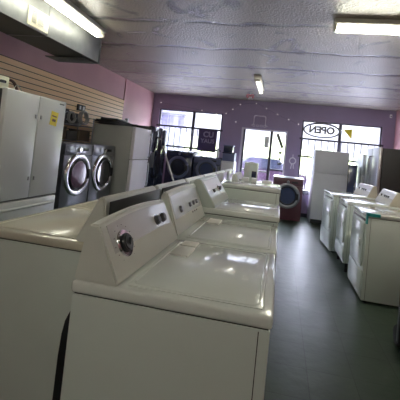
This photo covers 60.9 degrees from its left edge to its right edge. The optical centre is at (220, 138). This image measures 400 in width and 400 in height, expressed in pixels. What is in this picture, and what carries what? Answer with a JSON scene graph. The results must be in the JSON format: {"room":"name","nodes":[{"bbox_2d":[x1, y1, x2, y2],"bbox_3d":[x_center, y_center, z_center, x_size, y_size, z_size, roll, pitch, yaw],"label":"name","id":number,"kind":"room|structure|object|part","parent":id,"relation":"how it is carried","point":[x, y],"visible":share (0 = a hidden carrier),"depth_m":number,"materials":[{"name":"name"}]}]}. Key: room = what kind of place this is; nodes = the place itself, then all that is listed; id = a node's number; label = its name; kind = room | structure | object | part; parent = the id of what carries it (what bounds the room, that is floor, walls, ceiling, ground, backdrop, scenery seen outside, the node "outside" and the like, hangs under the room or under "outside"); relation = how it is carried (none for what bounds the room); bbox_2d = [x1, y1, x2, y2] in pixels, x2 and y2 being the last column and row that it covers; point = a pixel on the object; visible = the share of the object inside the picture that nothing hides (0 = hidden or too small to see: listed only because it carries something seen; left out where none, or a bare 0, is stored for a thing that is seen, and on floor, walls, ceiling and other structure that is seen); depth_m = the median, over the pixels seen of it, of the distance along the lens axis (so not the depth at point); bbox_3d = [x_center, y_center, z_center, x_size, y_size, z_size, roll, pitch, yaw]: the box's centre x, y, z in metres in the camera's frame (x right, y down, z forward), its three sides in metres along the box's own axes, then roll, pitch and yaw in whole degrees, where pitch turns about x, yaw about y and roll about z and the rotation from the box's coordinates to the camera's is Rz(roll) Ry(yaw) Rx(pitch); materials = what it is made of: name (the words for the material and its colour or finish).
{"room":"appliance store","nodes":[
{"label":"appliance store","id":0,"kind":"room"},
{"bbox_2d":[0,32,154,125],"bbox_3d":[-3.091,-0.200,2.997,0.120,2.790,13.000,5,-2,10],"label":"wall","id":1,"kind":"structure","parent":0,"point":[139,102],"depth_m":6.25,"materials":[{"name":"paint"}]},
{"bbox_2d":[0,61,122,135],"bbox_3d":[-3.035,-0.382,2.820,0.001,1.330,9.430,5,-2,10],"label":"trim","id":2,"kind":"structure","parent":1,"relation":"attached to","point":[0,61],"depth_m":5.55,"materials":[{"name":"wood"}]},
{"bbox_2d":[0,54,122,99],"bbox_3d":[-2.965,-1.119,2.842,0.007,0.009,9.440,5,-2,10],"label":"trim","id":3,"kind":"structure","parent":1,"relation":"attached to","point":[0,54],"depth_m":5.18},
{"bbox_2d":[0,55,123,142],"bbox_3d":[-3.030,-0.412,2.820,0.022,1.410,9.450,5,-2,10],"label":"panel","id":4,"kind":"object","parent":1,"relation":"attached to","point":[4,59],"depth_m":5.47,"materials":[{"name":"laminate"}]},
{"bbox_2d":[77,104,85,110],"bbox_3d":[-2.431,-0.536,5.884,0.034,0.106,0.244,5,-2,10],"label":"power outlet","id":5,"kind":"object","parent":1,"relation":"attached to","point":[79,107],"visible":0.95,"depth_m":5.86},
{"bbox_2d":[122,79,127,119],"bbox_3d":[-2.226,0.054,7.493,0.020,2.790,0.070,5,-2,10],"label":"trim","id":6,"kind":"structure","parent":1,"relation":"attached to","point":[126,81],"depth_m":7.52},
{"bbox_2d":[43,0,399,110],"bbox_3d":[0.124,-1.352,2.493,6.340,0.120,13.000,5,-2,10],"label":"ceiling","id":7,"kind":"structure","parent":0,"point":[200,48],"depth_m":4.50,"materials":[{"name":"paint"}]},
{"bbox_2d":[0,0,101,63],"bbox_3d":[-2.498,-1.420,1.485,0.523,0.350,6.700,5,-2,10],"label":"air duct","id":8,"kind":"object","parent":7,"relation":"attached to","point":[36,23],"visible":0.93,"depth_m":3.78,"materials":[{"name":"metal"}]},
{"bbox_2d":[27,5,49,33],"bbox_3d":[-1.889,-1.234,3.523,0.012,0.190,0.300,5,-2,10],"label":"register","id":9,"kind":"object","parent":8,"relation":"attached to","point":[38,20],"depth_m":3.51,"materials":[{"name":"metal"}]},
{"bbox_2d":[45,55,93,63],"bbox_3d":[-2.045,-1.074,4.610,0.550,0.010,0.280,5,-2,10],"label":"plate","id":10,"kind":"object","parent":8,"relation":"attached to","point":[56,58],"visible":1,"depth_m":4.58,"materials":[{"name":"metal"}]},
{"bbox_2d":[46,0,105,37],"bbox_3d":[-1.674,-1.400,3.138,0.140,0.105,2.420,6,-2,7],"label":"ceiling light","id":11,"kind":"object","parent":7,"relation":"attached to","point":[67,7],"visible":1,"depth_m":3.80,"materials":[{"name":"plastic"}]},
{"bbox_2d":[254,75,263,93],"bbox_3d":[0.746,-1.026,6.535,0.130,0.105,1.200,5,-2,10],"label":"ceiling light","id":12,"kind":"object","parent":7,"relation":"attached to","point":[257,79],"visible":1,"depth_m":6.34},
{"bbox_2d":[333,18,399,34],"bbox_3d":[2.294,-0.993,3.107,2.420,0.105,0.140,5,-2,10],"label":"ceiling light","id":13,"kind":"object","parent":7,"relation":"attached to","point":[365,25],"visible":1,"depth_m":3.25,"materials":[{"name":"plastic"}]},
{"bbox_2d":[151,93,396,213],"bbox_3d":[1.082,0.439,8.714,6.140,2.790,0.160,5,-2,10],"label":"wall","id":14,"kind":"structure","parent":0,"point":[242,115],"depth_m":8.63,"materials":[{"name":"paint"}]},
{"bbox_2d":[156,109,222,156],"bbox_3d":[-0.849,-0.090,9.040,1.820,1.310,0.145,5,-2,10],"label":"window","id":15,"kind":"structure","parent":14,"relation":"in","point":[159,125],"depth_m":9.01,"materials":[{"name":"clear glass"}]},
{"bbox_2d":[156,124,222,156],"bbox_3d":[-0.880,0.120,8.979,1.820,0.882,0.037,5,-2,10],"label":"security grille","id":16,"kind":"object","parent":15,"relation":"attached to","point":[193,127],"depth_m":9.00,"materials":[{"name":"metal"}]},
{"bbox_2d":[197,129,217,151],"bbox_3d":[-0.354,0.045,8.860,0.500,0.570,0.012,5,-2,10],"label":"banner","id":17,"kind":"object","parent":15,"relation":"attached to","point":[207,139],"visible":1,"depth_m":8.86,"materials":[{"name":"fabric"}]},
{"bbox_2d":[238,127,287,180],"bbox_3d":[1.026,0.789,8.674,1.170,2.080,0.140,5,-2,10],"label":"door","id":18,"kind":"structure","parent":14,"relation":"in","point":[243,133],"depth_m":8.64,"materials":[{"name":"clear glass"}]},
{"bbox_2d":[264,136,268,147],"bbox_3d":[1.177,0.080,8.681,0.110,0.280,0.006,5,-2,10],"label":"notice","id":19,"kind":"object","parent":18,"relation":"attached to","point":[266,143],"visible":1,"depth_m":8.68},
{"bbox_2d":[276,134,283,147],"bbox_3d":[1.507,0.052,8.624,0.219,0.376,0.006,5,-2,10],"label":"sticker","id":20,"kind":"object","parent":18,"relation":"attached to","point":[278,135],"visible":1,"depth_m":8.62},
{"bbox_2d":[298,120,382,194],"bbox_3d":[2.894,0.546,8.345,1.960,1.860,0.145,5,-2,10],"label":"window","id":21,"kind":"structure","parent":14,"relation":"in","point":[339,142],"depth_m":8.36,"materials":[{"name":"clear glass"}]},
{"bbox_2d":[303,123,340,137],"bbox_3d":[2.494,-0.233,8.375,0.892,0.432,0.044,5,-2,10],"label":"sign","id":22,"kind":"object","parent":21,"relation":"hanging from","point":[310,124],"visible":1,"depth_m":8.36,"materials":[{"name":"plastic"}]},
{"bbox_2d":[344,129,351,138],"bbox_3d":[3.122,-0.119,8.349,0.200,0.250,0.006,5,-2,10],"label":"pennant","id":23,"kind":"object","parent":21,"relation":"attached to","point":[349,132],"visible":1,"depth_m":8.34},
{"bbox_2d":[264,217,399,399],"bbox_3d":[-0.173,1.531,2.387,6.340,0.100,13.000,5,-2,10],"label":"floor","id":24,"kind":"structure","parent":0,"point":[326,343],"depth_m":2.82,"materials":[{"name":"tile"}]},
{"bbox_2d":[0,87,65,221],"bbox_3d":[-2.394,0.395,3.701,0.867,1.800,0.906,5,-2,10],"label":"refrigerator","id":25,"kind":"object","parent":24,"relation":"on","point":[31,125],"visible":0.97,"depth_m":3.56,"materials":[{"name":"white metal"}]},
{"bbox_2d":[0,75,8,87],"bbox_3d":[-2.384,-0.597,3.504,0.190,0.160,0.320,5,-2,10],"label":"box","id":26,"kind":"object","parent":25,"relation":"on","point":[4,81],"visible":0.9,"depth_m":3.58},
{"bbox_2d":[9,78,21,90],"bbox_3d":[-2.362,-0.589,3.943,0.106,0.166,0.481,6,-2,-4],"label":"coiled hose","id":27,"kind":"object","parent":25,"relation":"on","point":[10,80],"visible":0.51,"depth_m":3.86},
{"bbox_3d":[-2.068,0.067,3.429,0.060,1.100,0.450,5,-2,10],"label":"door","id":28,"kind":"part","parent":25,"relation":"part of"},
{"bbox_3d":[-2.118,0.951,3.622,0.060,0.625,0.906,5,-2,10],"label":"freezer drawer","id":29,"kind":"part","parent":25,"relation":"part of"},
{"bbox_3d":[-2.033,0.713,3.620,0.072,0.039,0.805,5,-2,10],"label":"handle","id":30,"kind":"part","parent":25,"relation":"part of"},
{"bbox_3d":[-1.989,0.091,3.878,0.060,1.100,0.450,5,-2,10],"label":"door","id":31,"kind":"part","parent":25,"relation":"part of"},
{"bbox_2d":[53,141,92,208],"bbox_3d":[-2.345,0.682,4.734,0.788,1.315,0.650,5,-2,10],"label":"washer","id":32,"kind":"object","parent":24,"relation":"on","point":[74,169],"visible":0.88,"depth_m":4.56,"materials":[{"name":"metal"}]},
{"bbox_3d":[-1.977,0.133,4.496,0.007,0.095,0.190,5,-2,10],"label":"drawer","id":33,"kind":"part","parent":32,"relation":"part of","materials":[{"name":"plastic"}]},
{"bbox_3d":[-2.012,0.624,4.678,0.030,0.806,0.646,5,-2,10],"label":"panel","id":34,"kind":"part","parent":32,"relation":"part of","materials":[{"name":"metal"}]},
{"bbox_3d":[-1.969,0.490,4.678,0.032,0.473,0.473,5,-2,10],"label":"door","id":35,"kind":"part","parent":32,"relation":"part of","materials":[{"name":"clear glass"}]},
{"bbox_3d":[-1.962,0.145,4.696,0.036,0.148,0.646,5,-2,10],"label":"control panel","id":36,"kind":"part","parent":32,"relation":"part of","materials":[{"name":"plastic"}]},
{"bbox_2d":[62,119,94,142],"bbox_3d":[-2.401,-0.179,5.234,0.298,0.420,1.118,5,-2,10],"label":"wire shelf","id":37,"kind":"object","parent":32,"relation":"on","point":[77,126],"visible":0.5,"depth_m":5.56,"materials":[{"name":"metal"}]},
{"bbox_2d":[62,126,66,138],"bbox_3d":[-2.428,-0.101,5.010,0.206,0.196,0.206,5,-2,10],"label":"box","id":38,"kind":"object","parent":37,"relation":"on","point":[64,127],"visible":0.18,"depth_m":5.04,"materials":[{"name":"cardboard"}]},
{"bbox_2d":[65,130,77,139],"bbox_3d":[-2.385,-0.062,5.265,0.186,0.146,0.266,5,-2,10],"label":"box","id":39,"kind":"object","parent":37,"relation":"on","point":[70,135],"visible":0.66,"depth_m":5.23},
{"bbox_2d":[67,111,76,122],"bbox_3d":[-2.301,-0.335,5.245,0.068,0.188,0.188,5,-2,10],"label":"coiled hose","id":40,"kind":"object","parent":37,"relation":"on","point":[70,112],"visible":1,"depth_m":5.21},
{"bbox_2d":[65,109,80,125],"bbox_3d":[-2.420,-0.349,5.460,0.089,0.240,0.560,5,-2,10],"label":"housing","id":41,"kind":"object","parent":37,"relation":"on","point":[66,110],"visible":0.24,"depth_m":5.44,"materials":[{"name":"metal"}]},
{"bbox_2d":[69,129,89,140],"bbox_3d":[-2.328,-0.060,5.580,0.206,0.176,0.306,5,-2,10],"label":"box","id":42,"kind":"object","parent":37,"relation":"on","point":[82,135],"visible":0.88,"depth_m":5.50,"materials":[{"name":"cardboard"}]},
{"bbox_2d":[78,111,89,124],"bbox_3d":[-2.209,-0.337,5.473,0.092,0.232,0.232,5,-2,10],"label":"coiled hose","id":43,"kind":"object","parent":37,"relation":"on","point":[86,116],"visible":1,"depth_m":5.44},
{"bbox_2d":[0,186,159,399],"bbox_3d":[-0.825,0.826,1.921,0.680,1.135,0.685,5,-2,10],"label":"washing machine","id":44,"kind":"object","parent":24,"relation":"on","point":[40,253],"visible":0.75,"depth_m":1.59,"materials":[{"name":"metal"}]},
{"bbox_3d":[-0.864,0.466,1.947,0.455,0.004,0.615,5,-2,10],"label":"lid","id":45,"kind":"part","parent":44,"relation":"part of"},
{"bbox_2d":[67,141,114,201],"bbox_3d":[-2.229,0.718,5.393,0.788,1.315,0.650,5,-2,10],"label":"washer","id":46,"kind":"object","parent":24,"relation":"on","point":[101,166],"visible":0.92,"depth_m":5.25,"materials":[{"name":"metal"}]},
{"bbox_3d":[-1.861,0.169,5.155,0.007,0.095,0.190,5,-2,10],"label":"drawer","id":47,"kind":"part","parent":46,"relation":"part of","materials":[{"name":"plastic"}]},
{"bbox_3d":[-1.896,0.661,5.337,0.030,0.806,0.646,5,-2,10],"label":"panel","id":48,"kind":"part","parent":46,"relation":"part of","materials":[{"name":"metal"}]},
{"bbox_3d":[-1.853,0.526,5.337,0.032,0.473,0.473,5,-2,10],"label":"door","id":49,"kind":"part","parent":46,"relation":"part of","materials":[{"name":"clear glass"}]},
{"bbox_3d":[-1.845,0.181,5.355,0.036,0.148,0.646,5,-2,10],"label":"control panel","id":50,"kind":"part","parent":46,"relation":"part of","materials":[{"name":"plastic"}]},
{"bbox_2d":[92,123,151,194],"bbox_3d":[-1.804,0.611,6.066,0.841,1.665,0.690,5,-2,10],"label":"refrigerator","id":51,"kind":"object","parent":24,"relation":"on","point":[131,144],"visible":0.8,"depth_m":5.74,"materials":[{"name":"metal"}]},
{"bbox_2d":[94,117,136,126],"bbox_3d":[-1.872,-0.317,6.104,0.460,0.153,0.772,5,-2,10],"label":"oven racks","id":52,"kind":"object","parent":51,"relation":"on","point":[112,121],"visible":0.92,"depth_m":5.84,"materials":[{"name":"metal"}]},
{"bbox_3d":[-1.495,0.867,5.998,0.062,0.994,0.690,5,-2,10],"label":"fridge door","id":53,"kind":"part","parent":51,"relation":"part of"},
{"bbox_3d":[-1.415,0.088,6.026,0.062,0.549,0.690,5,-2,10],"label":"freezer door","id":54,"kind":"part","parent":51,"relation":"part of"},
{"bbox_2d":[68,179,188,209],"bbox_3d":[-0.703,0.864,2.609,0.680,1.135,0.685,5,-2,10],"label":"washing machine","id":55,"kind":"object","parent":24,"relation":"on","point":[164,187],"visible":0.15,"depth_m":2.41,"materials":[{"name":"metal"}]},
{"bbox_3d":[-0.743,0.504,2.636,0.455,0.004,0.615,5,-2,10],"label":"lid","id":56,"kind":"part","parent":55,"relation":"part of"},
{"bbox_2d":[131,125,166,186],"bbox_3d":[-1.653,0.606,6.940,0.824,1.730,0.890,5,-2,10],"label":"refrigerator","id":57,"kind":"object","parent":24,"relation":"on","point":[159,135],"visible":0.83,"depth_m":6.78,"materials":[{"name":"metal"}]},
{"bbox_3d":[-1.382,0.592,6.636,0.060,1.670,0.385,5,-2,10],"label":"door","id":58,"kind":"part","parent":57,"relation":"part of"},
{"bbox_3d":[-1.274,0.372,6.784,0.070,0.824,0.026,5,-2,10],"label":"handle","id":59,"kind":"part","parent":57,"relation":"part of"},
{"bbox_3d":[-1.259,0.377,6.871,0.070,0.824,0.026,5,-2,10],"label":"handle","id":60,"kind":"part","parent":57,"relation":"part of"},
{"bbox_3d":[-1.305,0.616,7.077,0.060,1.670,0.499,5,-2,10],"label":"door","id":61,"kind":"part","parent":57,"relation":"part of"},
{"bbox_2d":[60,200,275,399],"bbox_3d":[-0.150,0.881,1.425,0.685,1.127,0.695,5,-2,10],"label":"washing machine","id":62,"kind":"object","parent":24,"relation":"on","point":[155,315],"visible":1,"depth_m":1.13,"materials":[{"name":"metal"}]},
{"bbox_3d":[-0.325,0.405,1.489,0.091,0.181,0.600,5,-2,10],"label":"control panel","id":63,"kind":"part","parent":62,"relation":"part of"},
{"bbox_3d":[-0.302,0.388,1.629,0.036,0.046,0.047,5,-2,10],"label":"knob","id":64,"kind":"part","parent":62,"relation":"part of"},
{"bbox_3d":[-0.289,0.392,1.702,0.036,0.046,0.047,5,-2,10],"label":"knob","id":65,"kind":"part","parent":62,"relation":"part of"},
{"bbox_3d":[-0.038,0.537,1.424,0.460,0.004,0.625,5,-2,10],"label":"lid","id":66,"kind":"part","parent":62,"relation":"part of","materials":[{"name":"metal"}]},
{"bbox_2d":[162,146,173,180],"bbox_3d":[-0.618,0.327,4.092,0.273,0.475,0.114,5,-2,10],"label":"pole","id":67,"kind":"object","parent":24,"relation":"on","point":[162,146],"visible":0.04,"depth_m":4.11,"materials":[{"name":"metal"}]},
{"bbox_2d":[164,149,199,182],"bbox_3d":[-0.991,0.953,8.529,0.660,1.330,0.788,5,-2,10],"label":"washer","id":68,"kind":"object","parent":24,"relation":"on","point":[181,162],"visible":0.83,"depth_m":8.18,"materials":[{"name":"metal"}]},
{"bbox_3d":[-1.039,0.842,8.207,0.656,0.811,0.030,5,-2,10],"label":"panel","id":69,"kind":"part","parent":68,"relation":"part of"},
{"bbox_3d":[-1.028,0.680,8.184,0.425,0.425,0.032,5,-2,10],"label":"door","id":70,"kind":"part","parent":68,"relation":"part of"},
{"bbox_3d":[-0.990,0.360,8.223,0.656,0.148,0.036,5,-2,10],"label":"control panel","id":71,"kind":"part","parent":68,"relation":"part of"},
{"bbox_2d":[184,175,203,183],"bbox_3d":[-0.580,0.902,3.307,0.680,1.135,0.685,5,-2,10],"label":"washing machine","id":72,"kind":"object","parent":24,"relation":"on","point":[191,179],"visible":0.07,"depth_m":3.08,"materials":[{"name":"metal"}]},
{"bbox_2d":[192,156,221,176],"bbox_3d":[-0.310,1.064,8.402,0.660,1.240,0.788,5,-2,10],"label":"washer","id":73,"kind":"object","parent":24,"relation":"on","point":[203,165],"visible":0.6,"depth_m":8.06,"materials":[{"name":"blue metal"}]},
{"bbox_3d":[-0.341,0.736,8.060,0.410,0.410,0.032,5,-2,10],"label":"door","id":74,"kind":"part","parent":73,"relation":"part of","materials":[{"name":"black glass"}]},
{"bbox_3d":[-0.362,0.987,8.079,0.656,0.791,0.030,5,-2,10],"label":"panel","id":75,"kind":"part","parent":73,"relation":"part of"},
{"bbox_3d":[-0.313,0.515,8.095,0.656,0.148,0.036,5,-2,10],"label":"control panel","id":76,"kind":"part","parent":73,"relation":"part of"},
{"bbox_2d":[203,172,218,176],"bbox_3d":[-0.458,0.940,3.995,0.680,1.135,0.685,5,-2,10],"label":"washing machine","id":77,"kind":"object","parent":24,"relation":"on","point":[214,173],"visible":0.11,"depth_m":3.98,"materials":[{"name":"metal"}]},
{"bbox_2d":[161,183,277,257],"bbox_3d":[-0.022,0.904,2.123,0.685,1.158,0.695,5,-2,10],"label":"washing machine","id":78,"kind":"object","parent":24,"relation":"on","point":[183,203],"visible":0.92,"depth_m":2.03,"materials":[{"name":"metal"}]},
{"bbox_3d":[-0.210,0.427,2.182,0.077,0.187,0.595,5,-2,10],"label":"control panel","id":79,"kind":"part","parent":78,"relation":"part of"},
{"bbox_3d":[0.088,0.575,2.121,0.460,0.004,0.625,5,-2,10],"label":"lid","id":80,"kind":"part","parent":78,"relation":"part of","materials":[{"name":"metal"}]},
{"bbox_2d":[215,170,226,182],"bbox_3d":[-0.337,0.977,4.684,0.680,1.135,0.685,5,-2,10],"label":"washing machine","id":81,"kind":"object","parent":24,"relation":"on","point":[222,177],"visible":0.02,"depth_m":4.60,"materials":[{"name":"metal"}]},
{"bbox_2d":[221,161,235,173],"bbox_3d":[0.138,1.124,8.094,0.300,1.190,0.412,5,-2,10],"label":"storage cabinet","id":82,"kind":"object","parent":24,"relation":"on","point":[225,165],"visible":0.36,"depth_m":7.92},
{"bbox_3d":[0.104,1.108,7.898,0.280,1.100,0.013,5,-2,10],"label":"door","id":83,"kind":"part","parent":82,"relation":"part of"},
{"bbox_2d":[222,152,236,161],"bbox_3d":[0.211,0.431,8.126,0.300,0.205,0.360,5,-2,10],"label":"crate","id":84,"kind":"object","parent":82,"relation":"on","point":[231,157],"visible":0.98,"depth_m":7.96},
{"bbox_2d":[223,145,234,152],"bbox_3d":[0.203,0.239,8.148,0.240,0.175,0.300,5,-2,10],"label":"crate","id":85,"kind":"object","parent":84,"relation":"on","point":[227,148],"visible":0.98,"depth_m":8.01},
{"bbox_2d":[225,169,233,179],"bbox_3d":[-0.215,1.015,5.372,0.680,1.135,0.685,5,-2,10],"label":"washing machine","id":86,"kind":"object","parent":24,"relation":"on","point":[230,172],"visible":0.11,"depth_m":5.27,"materials":[{"name":"metal"}]},
{"bbox_2d":[194,174,279,226],"bbox_3d":[0.107,0.931,2.808,0.685,1.180,0.660,5,-2,10],"label":"washing machine","id":87,"kind":"object","parent":24,"relation":"on","point":[215,202],"visible":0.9,"depth_m":2.56,"materials":[{"name":"metal"}]},
{"bbox_3d":[-0.039,0.425,2.861,0.109,0.162,0.580,5,-2,10],"label":"control panel","id":88,"kind":"part","parent":87,"relation":"part of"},
{"bbox_3d":[0.236,0.555,2.806,0.422,0.004,0.580,5,-2,10],"label":"lid","id":89,"kind":"part","parent":87,"relation":"part of","materials":[{"name":"metal"}]},
{"bbox_2d":[232,172,242,180],"bbox_3d":[0.463,1.067,4.822,0.670,1.130,0.680,5,-2,10],"label":"washing machine","id":90,"kind":"object","parent":24,"relation":"on","point":[236,176],"visible":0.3,"depth_m":4.65,"materials":[{"name":"metal"}]},
{"bbox_2d":[221,179,280,204],"bbox_3d":[0.338,1.069,4.128,0.693,1.051,0.670,5,-2,10],"label":"washing machine","id":91,"kind":"object","parent":24,"relation":"on","point":[235,189],"visible":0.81,"depth_m":3.83,"materials":[{"name":"metal"}]},
{"bbox_2d":[241,177,248,180],"bbox_3d":[0.319,0.518,4.390,0.096,0.045,0.106,5,-2,10],"label":"plastic box","id":92,"kind":"object","parent":91,"relation":"on","point":[243,178],"visible":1,"depth_m":4.34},
{"bbox_3d":[0.463,0.557,4.133,0.460,0.004,0.600,5,-2,10],"label":"lid","id":93,"kind":"part","parent":91,"relation":"part of","materials":[{"name":"metal"}]},
{"bbox_2d":[262,180,271,183],"bbox_3d":[0.586,0.548,4.300,0.126,0.035,0.106,5,-2,10],"label":"plastic box","id":94,"kind":"object","parent":91,"relation":"on","point":[263,181],"visible":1,"depth_m":4.25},
{"bbox_2d":[273,174,303,221],"bbox_3d":[1.565,1.383,8.074,0.680,0.965,0.768,5,-2,10],"label":"washer","id":95,"kind":"object","parent":24,"relation":"on","point":[290,202],"visible":0.76,"depth_m":7.71,"materials":[{"name":"red metal"}]},
{"bbox_3d":[1.334,0.962,7.791,0.190,0.095,0.007,5,-2,10],"label":"drawer","id":96,"kind":"part","parent":95,"relation":"part of","materials":[{"name":"metal"}]},
{"bbox_3d":[1.511,1.297,7.733,0.457,0.457,0.032,5,-2,10],"label":"door","id":97,"kind":"part","parent":95,"relation":"part of","materials":[{"name":"blue glass"}]},
{"bbox_3d":[1.548,0.986,7.772,0.676,0.148,0.036,5,-2,10],"label":"control panel","id":98,"kind":"part","parent":95,"relation":"part of","materials":[{"name":"red ceramic"}]},
{"bbox_2d":[274,174,303,179],"bbox_3d":[1.616,0.911,8.109,0.680,0.014,0.712,5,-2,10],"label":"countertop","id":99,"kind":"structure","parent":95,"relation":"on","point":[282,176],"depth_m":7.96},
{"bbox_3d":[1.500,1.453,7.755,0.676,0.781,0.030,5,-2,10],"label":"panel","id":100,"kind":"part","parent":95,"relation":"part of","materials":[{"name":"metal"}]},
{"bbox_2d":[307,150,349,223],"bbox_3d":[2.476,1.121,7.896,0.730,1.660,0.710,5,-2,10],"label":"refrigerator","id":101,"kind":"object","parent":24,"relation":"on","point":[329,169],"visible":0.77,"depth_m":7.58,"materials":[{"name":"metal"}]},
{"bbox_3d":[2.400,1.302,7.570,0.730,1.039,0.062,5,-2,10],"label":"fridge door","id":102,"kind":"part","parent":101,"relation":"part of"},
{"bbox_3d":[2.479,0.526,7.599,0.730,0.499,0.062,5,-2,10],"label":"freezer door","id":103,"kind":"part","parent":101,"relation":"part of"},
{"bbox_2d":[320,183,376,252],"bbox_3d":[2.097,1.278,5.645,0.702,1.105,0.690,6,-2,5],"label":"dryer","id":104,"kind":"object","parent":24,"relation":"on","point":[364,191],"visible":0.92,"depth_m":5.44,"materials":[{"name":"metal"}]},
{"bbox_3d":[1.733,1.611,5.658,0.008,0.250,0.630,6,-2,5],"label":"kick panel","id":105,"kind":"part","parent":104,"relation":"part of","materials":[{"name":"metal"}]},
{"bbox_3d":[1.769,1.218,5.672,0.016,0.440,0.550,6,-2,5],"label":"door","id":106,"kind":"part","parent":104,"relation":"part of","materials":[{"name":"metal"}]},
{"bbox_3d":[2.370,0.843,5.644,0.083,0.157,0.630,6,-2,5],"label":"control panel","id":107,"kind":"part","parent":104,"relation":"part of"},
{"bbox_2d":[346,165,357,192],"bbox_3d":[2.943,1.292,7.830,0.200,1.390,0.540,5,-2,10],"label":"cooler","id":108,"kind":"object","parent":24,"relation":"on","point":[352,169],"visible":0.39,"depth_m":7.60,"materials":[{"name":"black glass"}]},
{"bbox_2d":[356,154,366,187],"bbox_3d":[3.339,1.200,7.658,0.600,1.660,0.751,5,-2,10],"label":"refrigerator","id":109,"kind":"object","parent":24,"relation":"on","point":[361,158],"visible":0.12,"depth_m":7.55,"materials":[{"name":"metal"}]},
{"bbox_3d":[3.350,0.585,7.391,0.500,0.454,0.062,5,-2,10],"label":"freezer door","id":110,"kind":"part","parent":109,"relation":"part of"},
{"bbox_2d":[334,189,399,271],"bbox_3d":[2.007,1.234,4.708,0.702,1.105,0.690,5,-2,10],"label":"dryer","id":111,"kind":"object","parent":24,"relation":"on","point":[388,199],"visible":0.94,"depth_m":4.50,"materials":[{"name":"metal"}]},
{"bbox_3d":[1.652,1.524,4.755,0.008,0.160,0.630,5,-2,10],"label":"kick panel","id":112,"kind":"part","parent":111,"relation":"part of","materials":[{"name":"metal"}]},
{"bbox_3d":[1.684,1.176,4.769,0.016,0.440,0.550,5,-2,10],"label":"door","id":113,"kind":"part","parent":111,"relation":"part of","materials":[{"name":"metal"}]},
{"bbox_3d":[2.277,0.798,4.685,0.083,0.157,0.630,5,-2,10],"label":"control panel","id":114,"kind":"part","parent":111,"relation":"part of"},
{"bbox_2d":[347,204,399,306],"bbox_3d":[1.855,1.275,3.781,0.702,0.926,0.703,5,-2,10],"label":"dryer","id":115,"kind":"object","parent":24,"relation":"on","point":[374,257],"visible":1,"depth_m":3.48,"materials":[{"name":"metal"}]},
{"bbox_3d":[1.505,1.520,3.831,0.008,0.250,0.640,5,-2,10],"label":"kick panel","id":116,"kind":"part","parent":115,"relation":"part of","materials":[{"name":"metal"}]},
{"bbox_3d":[1.541,1.127,3.846,0.016,0.440,0.560,5,-2,10],"label":"door","id":117,"kind":"part","parent":115,"relation":"part of","materials":[{"name":"metal"}]},
{"bbox_3d":[1.810,1.270,3.438,0.590,0.760,0.005,5,-2,10],"label":"panel","id":118,"kind":"part","parent":115,"relation":"part of","materials":[{"name":"metal"}]},
{"bbox_2d":[376,208,399,215],"bbox_3d":[1.977,0.825,3.785,0.370,0.007,0.400,5,-2,10],"label":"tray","id":119,"kind":"object","parent":115,"relation":"on","point":[385,211],"depth_m":3.78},
{"bbox_2d":[364,147,399,195],"bbox_3d":[3.227,1.079,6.439,0.908,1.750,0.900,5,-2,10],"label":"refrigerator","id":120,"kind":"object","parent":24,"relation":"on","point":[382,171],"visible":0.5,"depth_m":6.07,"materials":[{"name":"silver metal"}]},
{"bbox_3d":[2.856,0.739,6.574,0.069,0.828,0.024,5,-2,10],"label":"handle","id":121,"kind":"part","parent":120,"relation":"part of","materials":[{"name":"silver metal"}]},
{"bbox_3d":[2.944,0.759,6.737,0.060,1.150,0.446,5,-2,10],"label":"door","id":122,"kind":"part","parent":120,"relation":"part of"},
{"bbox_3d":[2.839,0.734,6.476,0.069,0.828,0.024,5,-2,10],"label":"handle","id":123,"kind":"part","parent":120,"relation":"part of","materials":[{"name":"silver metal"}]},
{"bbox_3d":[2.865,0.734,6.291,0.060,1.150,0.446,5,-2,10],"label":"door","id":124,"kind":"part","parent":120,"relation":"part of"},
{"bbox_2d":[393,296,399,351],"bbox_3d":[1.545,1.355,2.643,0.280,0.620,0.300,5,-2,10],"label":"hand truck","id":125,"kind":"object","parent":24,"relation":"on","point":[396,330],"visible":1,"depth_m":2.68,"materials":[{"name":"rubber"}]},
{"bbox_3d":[1.549,1.331,2.654,0.280,0.570,0.060,5,-2,10],"label":"frame","id":126,"kind":"part","parent":125,"relation":"part of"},
{"bbox_3d":[0.579,1.210,5.516,0.678,0.920,0.680,5,-2,10],"label":"dryer","id":127,"kind":"object","parent":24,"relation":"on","visible":0},
{"bbox_2d":[244,162,258,180],"bbox_3d":[0.497,0.558,5.555,0.210,0.362,0.263,5,-2,10],"label":"dehumidifier","id":128,"kind":"object","parent":127,"relation":"on","point":[251,168],"visible":0.77,"depth_m":5.43,"materials":[{"name":"plastic"}]},
{"bbox_2d":[244,165,249,176],"bbox_3d":[0.425,0.553,5.437,0.080,0.250,0.004,5,-2,10],"label":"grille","id":129,"kind":"object","parent":128,"relation":"attached to","point":[247,167],"depth_m":5.44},
{"bbox_2d":[393,110,399,149],"bbox_3d":[3.041,0.389,1.883,0.120,2.790,13.000,5,-2,10],"label":"wall","id":130,"kind":"structure","parent":0,"point":[397,126],"depth_m":7.94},
{"label":"outside","id":131,"kind":"structure","parent":0,"visible":0},
{"bbox_2d":[300,172,310,190],"bbox_3d":[6.696,3.613,38.743,80.000,0.100,61.090,5,-2,10],"label":"ground","id":132,"kind":"structure","parent":131,"point":[307,173],"depth_m":35.25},
{"bbox_2d":[160,110,189,152],"bbox_3d":[-5.510,-0.137,17.353,7.600,3.300,0.800,5,-2,10],"label":"neighbouring building","id":133,"kind":"structure","parent":132,"relation":"on","point":[176,118],"depth_m":16.66,"materials":[{"name":"white"}]},
{"bbox_2d":[183,132,366,172],"bbox_3d":[8.966,1.650,50.191,80.000,5.103,18.000,5,-2,10],"label":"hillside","id":134,"kind":"structure","parent":132,"relation":"on","point":[249,150],"depth_m":46.64,"materials":[{"name":"white"}]},
{"bbox_2d":[242,156,309,189],"bbox_3d":[1.505,1.440,14.096,4.293,1.360,1.640,5,-2,10],"label":"parked car","id":135,"kind":"object","parent":132,"relation":"on","point":[263,162],"visible":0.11,"depth_m":13.32,"materials":[{"name":"blue metal"}]}
]}

